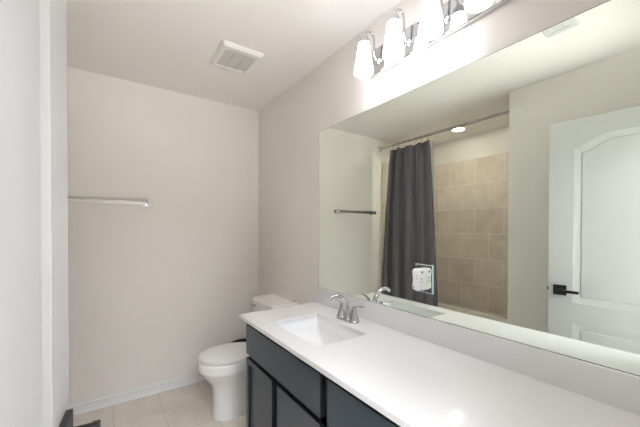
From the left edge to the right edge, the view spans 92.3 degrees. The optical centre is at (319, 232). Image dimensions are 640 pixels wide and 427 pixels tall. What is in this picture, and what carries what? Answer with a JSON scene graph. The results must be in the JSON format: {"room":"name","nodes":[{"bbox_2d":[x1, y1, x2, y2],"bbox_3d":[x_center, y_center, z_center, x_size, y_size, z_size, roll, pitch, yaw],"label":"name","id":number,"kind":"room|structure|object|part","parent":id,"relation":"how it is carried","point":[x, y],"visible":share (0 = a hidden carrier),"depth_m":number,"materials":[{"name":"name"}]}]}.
{"room":"bathroom","nodes":[
{"label":"bathroom","id":0,"kind":"room"},
{"bbox_2d":[73,380,245,426],"bbox_3d":[0.467,1.374,-0.674,2.650,0.100,7.440,0,1,-35],"label":"floor","id":1,"kind":"structure","parent":0,"point":[190,405],"depth_m":2.20,"materials":[{"name":"tile"}]},
{"bbox_2d":[231,338,245,342],"bbox_3d":[-0.676,1.137,2.732,0.256,0.298,0.256,0,1,-35],"label":"wastebasket","id":2,"kind":"object","parent":1,"relation":"on","point":[238,340],"visible":0.09,"depth_m":2.83,"materials":[{"name":"black plastic"}]},
{"bbox_2d":[197,294,297,420],"bbox_3d":[-0.550,0.911,2.284,0.677,0.761,0.412,0,1,-35],"label":"toilet","id":3,"kind":"object","parent":1,"relation":"on","point":[223,366],"visible":0.57,"depth_m":2.12,"materials":[{"name":"white ceramic"}]},
{"bbox_3d":[-0.574,1.089,2.270,0.620,0.405,0.364,0,1,-35],"label":"bowl","id":4,"kind":"part","parent":3,"relation":"part of","materials":[{"name":"white ceramic"}]},
{"bbox_3d":[-0.648,0.880,2.216,0.422,0.012,0.348,0,1,-35],"label":"seat","id":5,"kind":"part","parent":3,"relation":"part of","materials":[{"name":"white plastic"}]},
{"bbox_3d":[-0.646,0.865,2.218,0.430,0.014,0.350,0,1,-35],"label":"lid","id":6,"kind":"part","parent":3,"relation":"part of","materials":[{"name":"white plastic"}]},
{"bbox_3d":[-0.360,0.731,2.415,0.195,0.348,0.392,0,1,-35],"label":"tank","id":7,"kind":"part","parent":3,"relation":"part of","materials":[{"name":"white ceramic"}]},
{"bbox_3d":[-0.359,0.543,2.413,0.213,0.028,0.412,0,1,-35],"label":"tank lid","id":8,"kind":"part","parent":3,"relation":"part of","materials":[{"name":"white ceramic"}]},
{"bbox_2d":[246,324,400,426],"bbox_3d":[0.262,0.908,1.255,0.537,0.790,1.643,0,1,-35],"label":"vanity cabinet","id":9,"kind":"object","parent":1,"relation":"on","point":[282,390],"visible":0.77,"depth_m":1.34,"materials":[{"name":"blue wood"}]},
{"bbox_3d":[-0.323,0.953,1.644,0.020,0.461,0.335,0,1,-35],"label":"cabinet door","id":10,"kind":"part","parent":9,"relation":"part of","materials":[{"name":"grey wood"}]},
{"bbox_3d":[-0.205,0.616,1.472,0.020,0.168,0.746,0,1,-35],"label":"false drawer","id":11,"kind":"part","parent":9,"relation":"part of","materials":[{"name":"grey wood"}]},
{"bbox_3d":[0.066,0.865,1.119,0.020,0.700,1.643,0,1,-35],"label":"frame","id":12,"kind":"part","parent":9,"relation":"part of","materials":[{"name":"black paint"}]},
{"bbox_3d":[-0.094,0.957,1.314,0.020,0.461,0.354,0,1,-35],"label":"cabinet door","id":13,"kind":"part","parent":9,"relation":"part of","materials":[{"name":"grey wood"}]},
{"bbox_3d":[0.146,0.622,0.966,0.020,0.168,0.392,0,1,-35],"label":"drawer","id":14,"kind":"part","parent":9,"relation":"part of","materials":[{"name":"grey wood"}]},
{"bbox_2d":[239,302,639,426],"bbox_3d":[0.240,0.499,1.264,0.562,0.021,1.696,0,1,-35],"label":"countertop","id":15,"kind":"structure","parent":9,"relation":"on","point":[412,381],"depth_m":1.00,"materials":[{"name":"white stone"}]},
{"bbox_2d":[277,317,360,346],"bbox_3d":[-0.017,0.571,1.563,0.338,0.131,0.477,0,1,-35],"label":"sink","id":16,"kind":"object","parent":15,"relation":"in","point":[316,331],"visible":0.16,"depth_m":1.73,"materials":[{"name":"white ceramic"}]},
{"bbox_2d":[328,294,364,323],"bbox_3d":[0.149,0.407,1.690,0.195,0.154,0.184,0,1,9],"label":"faucet","id":17,"kind":"object","parent":15,"relation":"on","point":[344,313],"visible":1,"depth_m":1.67,"materials":[{"name":"silver metal"}]},
{"bbox_3d":[0.108,0.402,1.664,0.158,0.142,0.049,0,1,-35],"label":"spout","id":18,"kind":"part","parent":17,"relation":"part of","materials":[{"name":"silver metal"}]},
{"bbox_3d":[0.123,0.436,1.738,0.057,0.073,0.057,0,1,-35],"label":"handle","id":19,"kind":"part","parent":17,"relation":"part of","materials":[{"name":"silver metal"}]},
{"bbox_3d":[0.182,0.437,1.654,0.057,0.073,0.057,0,1,-35],"label":"handle","id":20,"kind":"part","parent":17,"relation":"part of","materials":[{"name":"silver metal"}]},
{"bbox_2d":[67,66,257,403],"bbox_3d":[-1.617,0.068,2.319,2.650,2.440,0.120,0,1,-35],"label":"wall","id":21,"kind":"structure","parent":0,"point":[154,287],"depth_m":2.45,"materials":[{"name":"white paint"}]},
{"bbox_2d":[68,197,148,205],"bbox_3d":[-1.574,-0.223,2.224,0.597,0.042,0.080,0,1,-35],"label":"towel bar","id":22,"kind":"object","parent":21,"relation":"attached to","point":[144,203],"visible":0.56,"depth_m":2.22,"materials":[{"name":"grey metal"}]},
{"bbox_2d":[69,372,205,415],"bbox_3d":[-1.275,1.246,2.487,1.665,0.083,0.018,0,1,-35],"label":"baseboard","id":23,"kind":"structure","parent":21,"relation":"attached to","point":[84,406],"depth_m":2.37,"materials":[{"name":"white paint"}]},
{"bbox_2d":[66,0,401,110],"bbox_3d":[-0.805,-1.188,1.139,2.650,0.100,2.960,0,1,-35],"label":"ceiling","id":24,"kind":"structure","parent":0,"point":[170,45],"depth_m":1.80,"materials":[{"name":"white paint"}]},
{"bbox_2d":[209,40,262,75],"bbox_3d":[-0.557,-1.135,2.030,0.262,0.024,0.316,0,1,-35],"label":"exhaust fan","id":25,"kind":"object","parent":24,"relation":"attached to","point":[229,56],"visible":1,"depth_m":2.00,"materials":[{"name":"white plastic"}]},
{"bbox_2d":[217,49,254,71],"bbox_3d":[-0.557,-1.137,2.030,0.196,0.018,0.220,0,1,-35],"label":"grille","id":26,"kind":"object","parent":25,"relation":"attached to","point":[228,59],"depth_m":2.03,"materials":[{"name":"grey plastic"}]},
{"bbox_2d":[258,0,607,304],"bbox_3d":[0.266,0.078,1.825,0.120,2.440,2.840,0,1,-35],"label":"wall","id":27,"kind":"structure","parent":0,"point":[290,125],"depth_m":2.14,"materials":[{"name":"white paint"}]},
{"bbox_2d":[354,0,511,78],"bbox_3d":[0.421,-0.912,1.335,0.175,0.230,0.722,0,1,-35],"label":"vanity light","id":28,"kind":"object","parent":27,"relation":"attached to","point":[438,21],"visible":1,"depth_m":1.35,"materials":[{"name":"white glass"}]},
{"bbox_3d":[0.222,-0.883,1.554,0.096,0.166,0.096,0,1,-35],"label":"lamp shade","id":29,"kind":"part","parent":28,"relation":"part of","materials":[{"name":"white glass"}]},
{"bbox_3d":[0.261,-0.954,1.580,0.104,0.152,0.036,0,1,-35],"label":"arm","id":30,"kind":"part","parent":28,"relation":"part of","materials":[{"name":"silver metal"}]},
{"bbox_3d":[0.333,-0.881,1.393,0.096,0.166,0.096,0,1,-35],"label":"lamp shade","id":31,"kind":"part","parent":28,"relation":"part of","materials":[{"name":"white glass"}]},
{"bbox_3d":[0.372,-0.952,1.420,0.104,0.152,0.036,0,1,-35],"label":"arm","id":32,"kind":"part","parent":28,"relation":"part of","materials":[{"name":"silver metal"}]},
{"bbox_3d":[0.444,-0.879,1.233,0.096,0.166,0.096,0,1,-35],"label":"lamp shade","id":33,"kind":"part","parent":28,"relation":"part of","materials":[{"name":"white glass"}]},
{"bbox_3d":[0.483,-0.950,1.260,0.104,0.152,0.036,0,1,-35],"label":"arm","id":34,"kind":"part","parent":28,"relation":"part of","materials":[{"name":"silver metal"}]},
{"bbox_3d":[0.555,-0.877,1.073,0.096,0.166,0.096,0,1,-35],"label":"lamp shade","id":35,"kind":"part","parent":28,"relation":"part of","materials":[{"name":"white glass"}]},
{"bbox_2d":[316,287,639,414],"bbox_3d":[0.464,0.437,1.418,0.020,0.100,1.696,0,1,-35],"label":"backsplash","id":36,"kind":"structure","parent":27,"relation":"attached to","point":[619,389],"depth_m":1.08,"materials":[{"name":"white stone"}]},
{"bbox_2d":[318,0,639,375],"bbox_3d":[0.456,-0.149,1.435,0.010,1.071,1.628,0,1,-35],"label":"mirror","id":37,"kind":"object","parent":27,"relation":"attached to","point":[513,172],"visible":1,"depth_m":1.10,"materials":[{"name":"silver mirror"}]},
{"bbox_2d":[415,264,433,293],"bbox_3d":[0.474,0.212,1.404,0.007,0.129,0.095,0,1,-35],"label":"outlet cover","id":38,"kind":"object","parent":37,"relation":"attached to","point":[429,269],"visible":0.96,"depth_m":1.38,"materials":[{"name":"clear plastic"}]},
{"bbox_2d":[412,268,425,290],"bbox_3d":[0.448,0.215,1.397,0.048,0.099,0.042,0,1,-35],"label":"plug","id":39,"kind":"object","parent":38,"relation":"attached to","point":[418,274],"visible":1,"depth_m":1.38,"materials":[{"name":"white plastic"}]},
{"bbox_3d":[0.315,0.094,0.203,1.649,2.440,0.120,0,1,-35],"label":"wall","id":40,"kind":"structure","parent":0,"visible":0},
{"bbox_2d":[0,0,100,426],"bbox_3d":[-0.353,0.298,0.305,0.155,2.007,0.779,0,1,-30],"label":"door","id":41,"kind":"structure","parent":40,"relation":"in","point":[34,338],"depth_m":0.46,"materials":[{"name":"grey paint"}]},
{"bbox_3d":[-0.488,0.390,0.591,0.012,0.065,0.070,0,1,-30],"label":"handle","id":42,"kind":"part","parent":41,"relation":"part of","materials":[{"name":"black metal"}]},
{"bbox_3d":[-0.440,0.391,0.566,0.048,0.022,0.116,0,1,-30],"label":"lever","id":43,"kind":"part","parent":41,"relation":"part of","materials":[{"name":"black metal"}]}
]}

